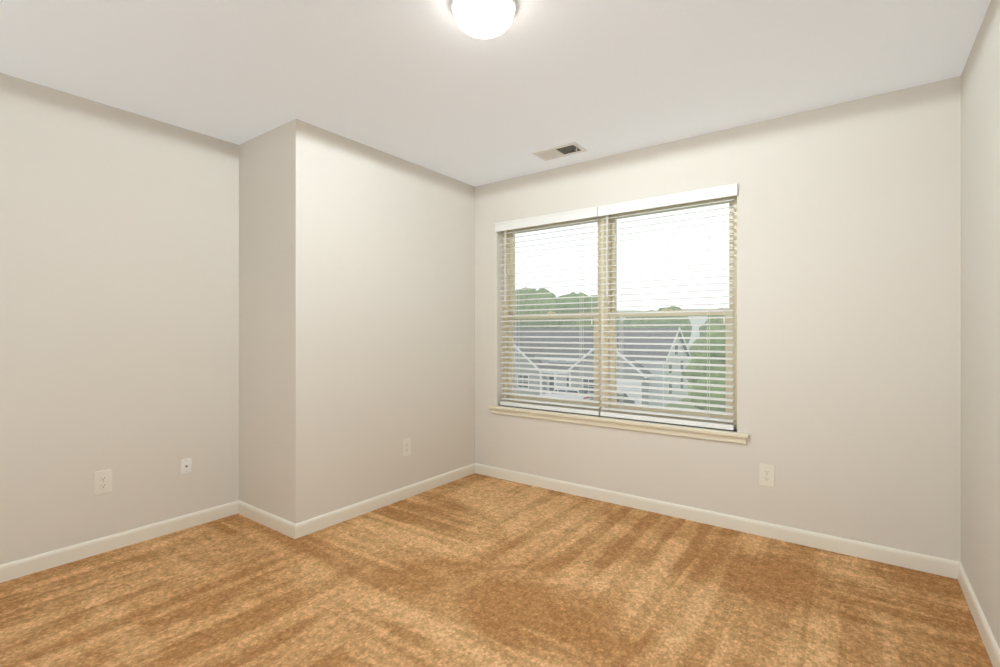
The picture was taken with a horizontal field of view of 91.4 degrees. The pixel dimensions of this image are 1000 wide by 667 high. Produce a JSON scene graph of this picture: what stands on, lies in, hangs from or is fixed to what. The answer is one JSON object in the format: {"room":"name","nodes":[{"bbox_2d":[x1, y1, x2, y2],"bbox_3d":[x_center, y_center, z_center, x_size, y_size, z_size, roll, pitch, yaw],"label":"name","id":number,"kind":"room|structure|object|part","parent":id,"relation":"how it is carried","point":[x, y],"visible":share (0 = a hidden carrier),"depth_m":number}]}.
{"room":"empty bedroom","nodes":[
{"label":"empty bedroom","id":0,"kind":"room"},
{"bbox_2d":[0,73,238,564],"bbox_3d":[-1.921,-0.025,3.135,0.180,2.440,4.040,0,0,36],"label":"wall","id":1,"kind":"structure","parent":0,"point":[119,293],"depth_m":2.68},
{"bbox_2d":[94,469,111,494],"bbox_3d":[-2.158,0.813,2.654,0.008,0.125,0.079,0,0,36],"label":"electrical outlet","id":2,"kind":"object","parent":1,"relation":"attached to","point":[102,481],"visible":1,"depth_m":2.65},
{"bbox_2d":[0,501,235,582],"bbox_3d":[-2.322,1.155,2.429,0.015,0.083,2.009,0,0,36],"label":"baseboard","id":3,"kind":"structure","parent":1,"relation":"attached to","point":[40,562],"depth_m":2.67},
{"bbox_2d":[181,458,191,473],"bbox_3d":[-1.917,0.816,2.982,0.008,0.092,0.058,0,0,36],"label":"jack","id":4,"kind":"object","parent":1,"relation":"attached to","point":[186,465],"visible":1,"depth_m":2.98},
{"bbox_2d":[239,119,474,523],"bbox_3d":[-0.974,-0.025,3.702,0.675,2.440,1.645,0,0,36],"label":"wall","id":5,"kind":"structure","parent":0,"point":[356,313],"depth_m":3.17},
{"bbox_2d":[236,500,292,537],"bbox_3d":[-1.460,1.155,3.031,0.630,0.083,0.015,0,0,36],"label":"baseboard","id":6,"kind":"structure","parent":5,"relation":"attached to","point":[274,522],"depth_m":3.02},
{"bbox_2d":[292,463,475,538],"bbox_3d":[-0.708,1.155,3.486,0.015,0.083,1.636,0,0,36],"label":"baseboard","id":7,"kind":"structure","parent":5,"relation":"attached to","point":[306,527],"depth_m":3.29},
{"bbox_2d":[402,438,410,456],"bbox_3d":[-0.676,0.829,3.530,0.008,0.125,0.079,0,0,36],"label":"electrical outlet","id":8,"kind":"object","parent":5,"relation":"attached to","point":[406,446],"visible":1,"depth_m":3.53},
{"bbox_2d":[0,0,990,185],"bbox_3d":[-0.351,-1.320,1.983,4.074,0.150,4.040,0,0,36],"label":"ceiling","id":9,"kind":"structure","parent":0,"point":[432,85],"depth_m":2.28},
{"bbox_2d":[450,0,516,38],"bbox_3d":[-0.062,-1.190,1.853,0.254,0.111,0.254,0,0,36],"label":"ceiling light","id":10,"kind":"object","parent":9,"relation":"in","point":[513,2],"depth_m":1.81},
{"bbox_3d":[-0.062,-1.178,1.853,0.228,0.088,0.228,0,0,36],"label":"ceiling light shade","id":11,"kind":"part","parent":10,"relation":"part of"},
{"bbox_2d":[532,142,586,160],"bbox_3d":[0.409,-1.233,3.357,0.330,0.024,0.185,0,0,36],"label":"ceiling vent","id":12,"kind":"object","parent":9,"relation":"in","point":[560,151],"visible":1,"depth_m":3.35},
{"bbox_2d":[0,473,992,666],"bbox_3d":[-0.351,1.255,1.983,4.074,0.120,4.040,0,0,36],"label":"floor","id":13,"kind":"structure","parent":0,"point":[475,570],"depth_m":2.19},
{"bbox_2d":[475,76,960,561],"bbox_3d":[0.791,-0.025,3.538,3.714,2.440,0.180,0,0,36],"label":"wall","id":14,"kind":"structure","parent":0,"point":[849,317],"depth_m":2.71},
{"bbox_2d":[503,216,603,410],"bbox_3d":[0.415,-0.148,3.859,0.906,1.503,0.084,0,0,36],"label":"window unit","id":15,"kind":"structure","parent":14,"relation":"in","point":[600,287],"depth_m":3.85},
{"bbox_2d":[495,206,600,415],"bbox_3d":[0.351,-0.151,3.777,0.908,1.496,0.092,0,0,36],"label":"window blind","id":16,"kind":"object","parent":15,"relation":"attached to","point":[566,216],"visible":0.96,"depth_m":3.74},
{"bbox_2d":[488,405,748,443],"bbox_3d":[0.720,0.635,3.510,1.941,0.064,0.120,0,0,36],"label":"window sill","id":17,"kind":"structure","parent":14,"relation":"attached to","point":[708,434],"depth_m":3.34},
{"bbox_2d":[604,196,736,428],"bbox_3d":[1.145,-0.148,3.323,0.906,1.503,0.084,0,0,36],"label":"window unit","id":18,"kind":"structure","parent":14,"relation":"in","point":[733,300],"depth_m":3.29},
{"bbox_2d":[597,183,737,429],"bbox_3d":[1.086,-0.151,3.238,0.908,1.496,0.092,0,0,36],"label":"window blind","id":19,"kind":"object","parent":18,"relation":"attached to","point":[717,192],"visible":0.98,"depth_m":3.21},
{"bbox_2d":[476,463,951,577],"bbox_3d":[0.996,1.155,3.269,3.015,0.083,0.015,0,0,36],"label":"baseboard","id":20,"kind":"structure","parent":14,"relation":"attached to","point":[854,548],"depth_m":2.91},
{"bbox_2d":[759,464,774,486],"bbox_3d":[1.562,0.835,2.856,0.079,0.125,0.008,0,0,36],"label":"electrical outlet","id":21,"kind":"object","parent":14,"relation":"attached to","point":[766,474],"visible":1,"depth_m":2.85},
{"bbox_2d":[961,0,999,648],"bbox_3d":[1.218,-0.025,0.830,0.180,2.440,4.040,0,0,36],"label":"wall","id":22,"kind":"structure","parent":0,"point":[980,318],"depth_m":1.97},
{"bbox_2d":[952,560,999,666],"bbox_3d":[1.150,1.155,0.898,0.015,0.083,3.654,0,0,36],"label":"baseboard","id":23,"kind":"structure","parent":22,"relation":"attached to","point":[958,572],"depth_m":1.97},
{"label":"outside","id":24,"kind":"structure","parent":0,"visible":0},
{"bbox_2d":[617,308,706,342],"bbox_3d":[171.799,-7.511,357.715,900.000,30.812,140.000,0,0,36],"label":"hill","id":25,"kind":"structure","parent":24,"point":[695,321],"depth_m":320.84},
{"bbox_2d":[665,345,697,408],"bbox_3d":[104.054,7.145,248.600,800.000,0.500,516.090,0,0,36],"label":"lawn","id":26,"kind":"structure","parent":24,"point":[683,400],"depth_m":46.74},
{"bbox_2d":[514,327,690,405],"bbox_3d":[8.414,3.187,54.315,22.240,7.410,10.130,0,0,36],"label":"house","id":27,"kind":"structure","parent":26,"relation":"on","point":[651,334],"depth_m":49.70},
{"bbox_2d":[514,287,722,342],"bbox_3d":[12.840,-0.920,96.876,325.543,15.625,25.842,0,0,36],"label":"treeline","id":28,"kind":"object","parent":26,"relation":"on","point":[594,299],"depth_m":91.72},
{"bbox_2d":[681,332,725,411],"bbox_3d":[12.751,3.405,27.978,4.742,6.974,4.670,0,0,36],"label":"tree","id":29,"kind":"object","parent":26,"relation":"on","point":[717,361],"depth_m":27.50},
{"bbox_2d":[686,325,725,367],"bbox_3d":[16.957,3.146,37.834,4.785,7.492,4.095,0,0,36],"label":"tree","id":30,"kind":"object","parent":26,"relation":"on","point":[696,341],"depth_m":37.75},
{"bbox_2d":[718,315,725,327],"bbox_3d":[27.016,1.620,53.649,6.023,10.544,6.051,0,0,36],"label":"tree","id":31,"kind":"object","parent":26,"relation":"on","point":[722,322],"depth_m":52.82},
{"bbox_3d":[4.929,6.885,29.199,120.000,0.020,34.900,0,0,36],"label":"gravel drive","id":32,"kind":"object","parent":26,"relation":"on","visible":0},
{"bbox_2d":[541,388,590,399],"bbox_3d":[6.160,6.065,46.585,4.675,1.600,2.052,0,0,36],"label":"car","id":33,"kind":"object","parent":32,"relation":"on","point":[571,391],"depth_m":45.59},
{"bbox_2d":[617,393,634,403],"bbox_3d":[10.094,6.065,42.962,2.004,1.600,4.652,0,0,36],"label":"car","id":34,"kind":"object","parent":32,"relation":"on","point":[626,401],"depth_m":42.63}
]}

